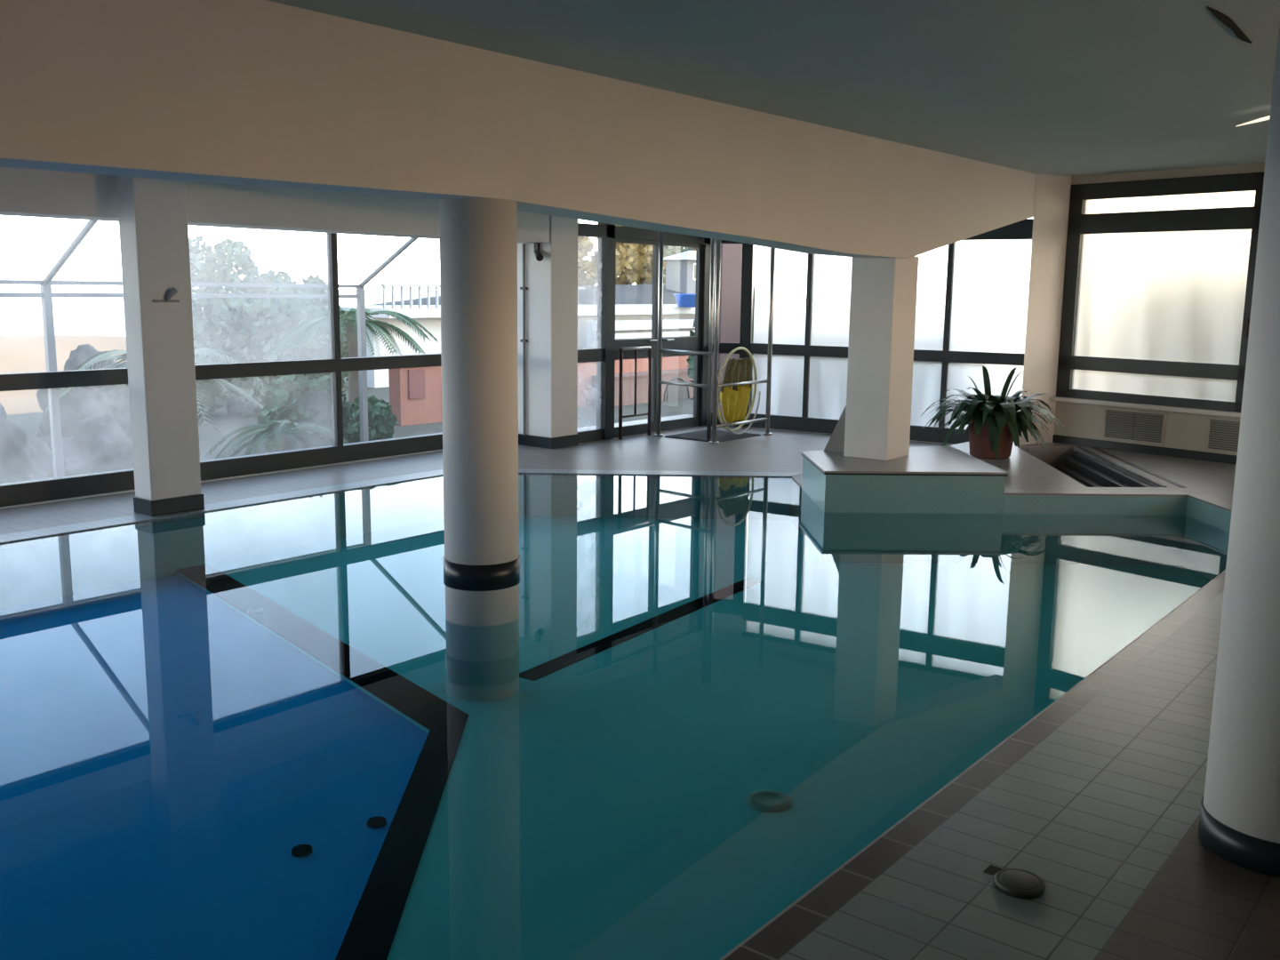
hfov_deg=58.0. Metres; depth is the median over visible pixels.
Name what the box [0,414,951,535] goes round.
floor
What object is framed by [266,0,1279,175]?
ceiling
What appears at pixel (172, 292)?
spotlight
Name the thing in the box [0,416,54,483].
boulder
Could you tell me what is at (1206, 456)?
baseboard
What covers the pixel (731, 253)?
pier
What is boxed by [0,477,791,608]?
wall
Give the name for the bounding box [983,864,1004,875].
cement patch
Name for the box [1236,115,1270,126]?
ceiling light
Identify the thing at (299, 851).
inlet
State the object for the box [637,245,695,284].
tree
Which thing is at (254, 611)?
inlet
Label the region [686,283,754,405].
hedge
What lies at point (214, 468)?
window
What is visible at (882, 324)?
square pillar
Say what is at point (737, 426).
wall
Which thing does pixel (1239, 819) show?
round column
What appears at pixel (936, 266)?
window
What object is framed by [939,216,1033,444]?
window
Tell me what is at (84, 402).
boulder
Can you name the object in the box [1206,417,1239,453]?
air vent
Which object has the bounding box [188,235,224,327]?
tree
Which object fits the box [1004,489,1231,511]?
trim
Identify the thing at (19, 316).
sea
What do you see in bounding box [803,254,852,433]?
window
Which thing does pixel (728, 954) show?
trim
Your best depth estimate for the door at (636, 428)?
12.24 m
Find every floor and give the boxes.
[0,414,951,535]
[777,591,1223,959]
[950,441,1236,511]
[1093,814,1279,959]
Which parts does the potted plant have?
pot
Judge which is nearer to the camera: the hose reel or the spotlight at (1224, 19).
the spotlight at (1224, 19)
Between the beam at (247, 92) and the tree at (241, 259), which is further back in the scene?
the tree at (241, 259)
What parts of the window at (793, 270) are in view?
pane, pane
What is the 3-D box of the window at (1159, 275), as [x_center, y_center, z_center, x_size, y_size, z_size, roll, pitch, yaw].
[4.505,-1.620,10.128,0.160,1.985,1.860,-7,12,-38]
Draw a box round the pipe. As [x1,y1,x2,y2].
[520,243,527,435]
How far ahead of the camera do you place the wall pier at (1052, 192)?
10.69 m
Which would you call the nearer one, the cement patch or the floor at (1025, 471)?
the cement patch
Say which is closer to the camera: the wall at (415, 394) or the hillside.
the wall at (415, 394)
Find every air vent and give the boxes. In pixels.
[1103,408,1165,444]
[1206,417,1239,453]
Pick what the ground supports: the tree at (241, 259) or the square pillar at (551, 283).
the tree at (241, 259)
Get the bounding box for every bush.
[256,357,353,452]
[342,395,399,442]
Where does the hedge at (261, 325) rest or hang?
on the ground
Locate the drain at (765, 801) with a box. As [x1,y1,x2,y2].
[746,790,791,812]
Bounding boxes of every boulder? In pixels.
[0,403,7,418]
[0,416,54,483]
[35,344,131,442]
[47,414,133,476]
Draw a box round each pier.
[711,243,742,411]
[1018,173,1071,445]
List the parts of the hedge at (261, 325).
stem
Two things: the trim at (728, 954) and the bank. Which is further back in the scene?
the bank
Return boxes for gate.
[618,345,651,439]
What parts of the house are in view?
pane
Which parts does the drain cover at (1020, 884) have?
lid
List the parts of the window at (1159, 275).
sill, pane, pane, pane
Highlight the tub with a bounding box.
[673,293,695,307]
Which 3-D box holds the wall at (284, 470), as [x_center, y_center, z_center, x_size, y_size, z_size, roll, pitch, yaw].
[-5.199,-0.773,6.801,0.250,3.250,12.800,8,12,38]
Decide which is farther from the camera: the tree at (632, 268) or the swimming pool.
the tree at (632, 268)
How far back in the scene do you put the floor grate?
12.17 m
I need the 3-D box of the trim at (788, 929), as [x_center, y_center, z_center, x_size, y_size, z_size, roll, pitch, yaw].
[0.125,1.725,2.607,0.095,1.212,12.170,8,12,38]
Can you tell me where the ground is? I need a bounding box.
[6,385,693,460]
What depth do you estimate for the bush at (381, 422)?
14.63 m
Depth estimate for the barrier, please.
11.87 m
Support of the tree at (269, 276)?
on the ground
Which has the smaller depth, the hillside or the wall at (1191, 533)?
the wall at (1191, 533)
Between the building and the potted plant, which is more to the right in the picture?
the potted plant
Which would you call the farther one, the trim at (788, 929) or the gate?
the gate
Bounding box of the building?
[315,283,753,387]
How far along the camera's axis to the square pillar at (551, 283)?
11.12 m
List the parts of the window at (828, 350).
frame, pane, pane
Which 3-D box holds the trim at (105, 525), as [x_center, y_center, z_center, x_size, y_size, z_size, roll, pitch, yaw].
[-4.092,1.044,6.442,12.904,1.208,2.072,-8,12,-41]
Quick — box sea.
[0,287,439,335]
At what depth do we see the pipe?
11.18 m
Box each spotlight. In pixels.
[152,287,179,302]
[534,242,543,261]
[1206,6,1252,43]
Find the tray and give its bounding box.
[664,434,760,442]
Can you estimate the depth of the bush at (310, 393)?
12.28 m
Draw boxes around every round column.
[439,198,519,701]
[1198,16,1279,878]
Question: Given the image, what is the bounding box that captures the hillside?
[367,284,754,305]
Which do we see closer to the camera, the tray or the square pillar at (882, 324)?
the square pillar at (882, 324)
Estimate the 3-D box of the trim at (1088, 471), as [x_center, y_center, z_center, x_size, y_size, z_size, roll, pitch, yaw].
[3.656,0.109,9.614,0.574,0.450,2.223,1,9,5]
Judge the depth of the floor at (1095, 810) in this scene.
3.28 m
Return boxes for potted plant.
[920,366,1063,459]
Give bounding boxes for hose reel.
[717,346,760,434]
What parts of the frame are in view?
post, rail, rail, post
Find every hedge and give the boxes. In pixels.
[191,287,349,420]
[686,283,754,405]
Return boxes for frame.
[0,219,417,477]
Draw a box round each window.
[0,368,135,506]
[194,358,342,480]
[326,232,442,462]
[576,222,711,442]
[711,239,754,426]
[748,245,814,431]
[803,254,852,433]
[909,242,954,442]
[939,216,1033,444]
[1048,171,1263,417]
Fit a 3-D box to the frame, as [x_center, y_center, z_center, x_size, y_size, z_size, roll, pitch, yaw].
[-5.091,-1.119,8.884,2.144,3.160,8.975,8,12,38]
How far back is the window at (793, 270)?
12.77 m
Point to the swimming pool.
(597, 809)
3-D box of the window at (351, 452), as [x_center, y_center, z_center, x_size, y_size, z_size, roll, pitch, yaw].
[-2.035,-1.333,10.684,0.100,2.150,1.960,8,12,38]
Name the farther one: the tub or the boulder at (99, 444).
the tub
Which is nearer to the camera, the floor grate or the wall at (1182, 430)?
the wall at (1182, 430)
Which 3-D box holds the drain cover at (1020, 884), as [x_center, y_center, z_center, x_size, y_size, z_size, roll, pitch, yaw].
[0.985,1.046,2.999,0.128,0.021,0.128,8,12,38]
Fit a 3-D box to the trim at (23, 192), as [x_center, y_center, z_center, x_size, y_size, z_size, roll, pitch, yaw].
[-4.846,-1.880,6.151,0.415,0.745,12.300,8,12,38]
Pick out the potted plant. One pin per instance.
(995, 422)
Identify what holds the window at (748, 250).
in the wall
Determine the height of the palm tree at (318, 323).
1.739 m
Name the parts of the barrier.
post, rail, rail, post, post, rail, rail, post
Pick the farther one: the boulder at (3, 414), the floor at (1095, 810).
the boulder at (3, 414)
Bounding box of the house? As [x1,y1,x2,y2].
[663,250,755,294]
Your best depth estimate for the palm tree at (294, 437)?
10.67 m
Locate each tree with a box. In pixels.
[44,348,271,432]
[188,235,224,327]
[203,419,351,458]
[208,237,261,320]
[248,268,316,302]
[268,308,438,402]
[301,272,327,304]
[577,236,597,285]
[589,224,666,284]
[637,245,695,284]
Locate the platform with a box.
[800,445,1007,563]
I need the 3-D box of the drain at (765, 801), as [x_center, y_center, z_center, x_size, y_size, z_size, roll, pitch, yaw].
[0.483,1.200,4.328,0.170,0.018,0.170,8,12,38]
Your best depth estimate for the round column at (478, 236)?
5.19 m
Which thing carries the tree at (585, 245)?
on the hillside
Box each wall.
[0,448,442,509]
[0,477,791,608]
[388,355,694,425]
[736,425,955,444]
[1000,495,1231,579]
[1053,162,1264,455]
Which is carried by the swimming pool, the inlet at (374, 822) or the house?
the inlet at (374, 822)
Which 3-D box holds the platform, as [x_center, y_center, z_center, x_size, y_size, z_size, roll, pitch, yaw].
[1.909,0.416,8.888,1.292,1.197,1.428,0,9,-1]
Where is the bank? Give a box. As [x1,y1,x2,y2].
[0,335,248,415]
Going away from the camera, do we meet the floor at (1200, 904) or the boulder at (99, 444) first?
the floor at (1200, 904)
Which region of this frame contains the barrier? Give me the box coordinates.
[654,231,775,444]
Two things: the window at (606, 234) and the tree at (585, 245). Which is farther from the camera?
the tree at (585, 245)
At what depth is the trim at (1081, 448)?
9.41 m
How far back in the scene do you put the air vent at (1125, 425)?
10.39 m
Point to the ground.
(209, 436)
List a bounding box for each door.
[613,238,658,437]
[660,241,703,431]
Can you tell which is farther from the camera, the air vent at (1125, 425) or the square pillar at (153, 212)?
the air vent at (1125, 425)
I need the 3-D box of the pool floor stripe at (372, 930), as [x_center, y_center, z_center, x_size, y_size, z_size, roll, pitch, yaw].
[-1.129,1.418,2.932,1.756,0.006,10.952,-2,10,-13]
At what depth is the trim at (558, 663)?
6.44 m
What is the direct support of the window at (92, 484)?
in the wall at (284, 470)
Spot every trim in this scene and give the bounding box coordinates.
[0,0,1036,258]
[0,167,549,243]
[0,468,801,548]
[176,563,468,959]
[519,578,762,680]
[719,569,1225,959]
[723,571,1225,959]
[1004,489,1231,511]
[1023,449,1152,487]
[1077,446,1186,487]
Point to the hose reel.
(734, 400)
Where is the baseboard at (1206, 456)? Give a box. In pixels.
[1052,434,1237,464]
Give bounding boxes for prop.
[824,405,846,452]
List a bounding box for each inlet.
[246,608,264,615]
[291,844,312,857]
[367,816,386,828]
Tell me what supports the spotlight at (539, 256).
attached to the square pillar at (551, 283)
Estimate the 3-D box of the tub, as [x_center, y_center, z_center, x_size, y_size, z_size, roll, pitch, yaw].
[1.347,-4.588,29.540,0.975,0.330,0.975,-1,10,-12]
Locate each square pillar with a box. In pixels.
[116,176,204,516]
[517,215,578,448]
[843,256,918,460]
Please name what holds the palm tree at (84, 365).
on the ground
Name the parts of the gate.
post, rail, rail, post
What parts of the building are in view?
handrail, dark rail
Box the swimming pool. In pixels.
[0,516,1211,959]
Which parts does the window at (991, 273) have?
pane, pane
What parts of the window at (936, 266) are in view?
pane, pane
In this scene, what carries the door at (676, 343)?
attached to the window at (606, 234)
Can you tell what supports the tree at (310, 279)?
on the ground
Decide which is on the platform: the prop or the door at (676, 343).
the prop
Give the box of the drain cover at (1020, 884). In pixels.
[993,868,1045,899]
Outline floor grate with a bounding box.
[664,429,760,442]
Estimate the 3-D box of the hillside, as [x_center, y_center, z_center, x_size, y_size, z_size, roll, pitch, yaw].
[0.746,-5.337,47.977,12.310,5.540,40.540,8,12,38]

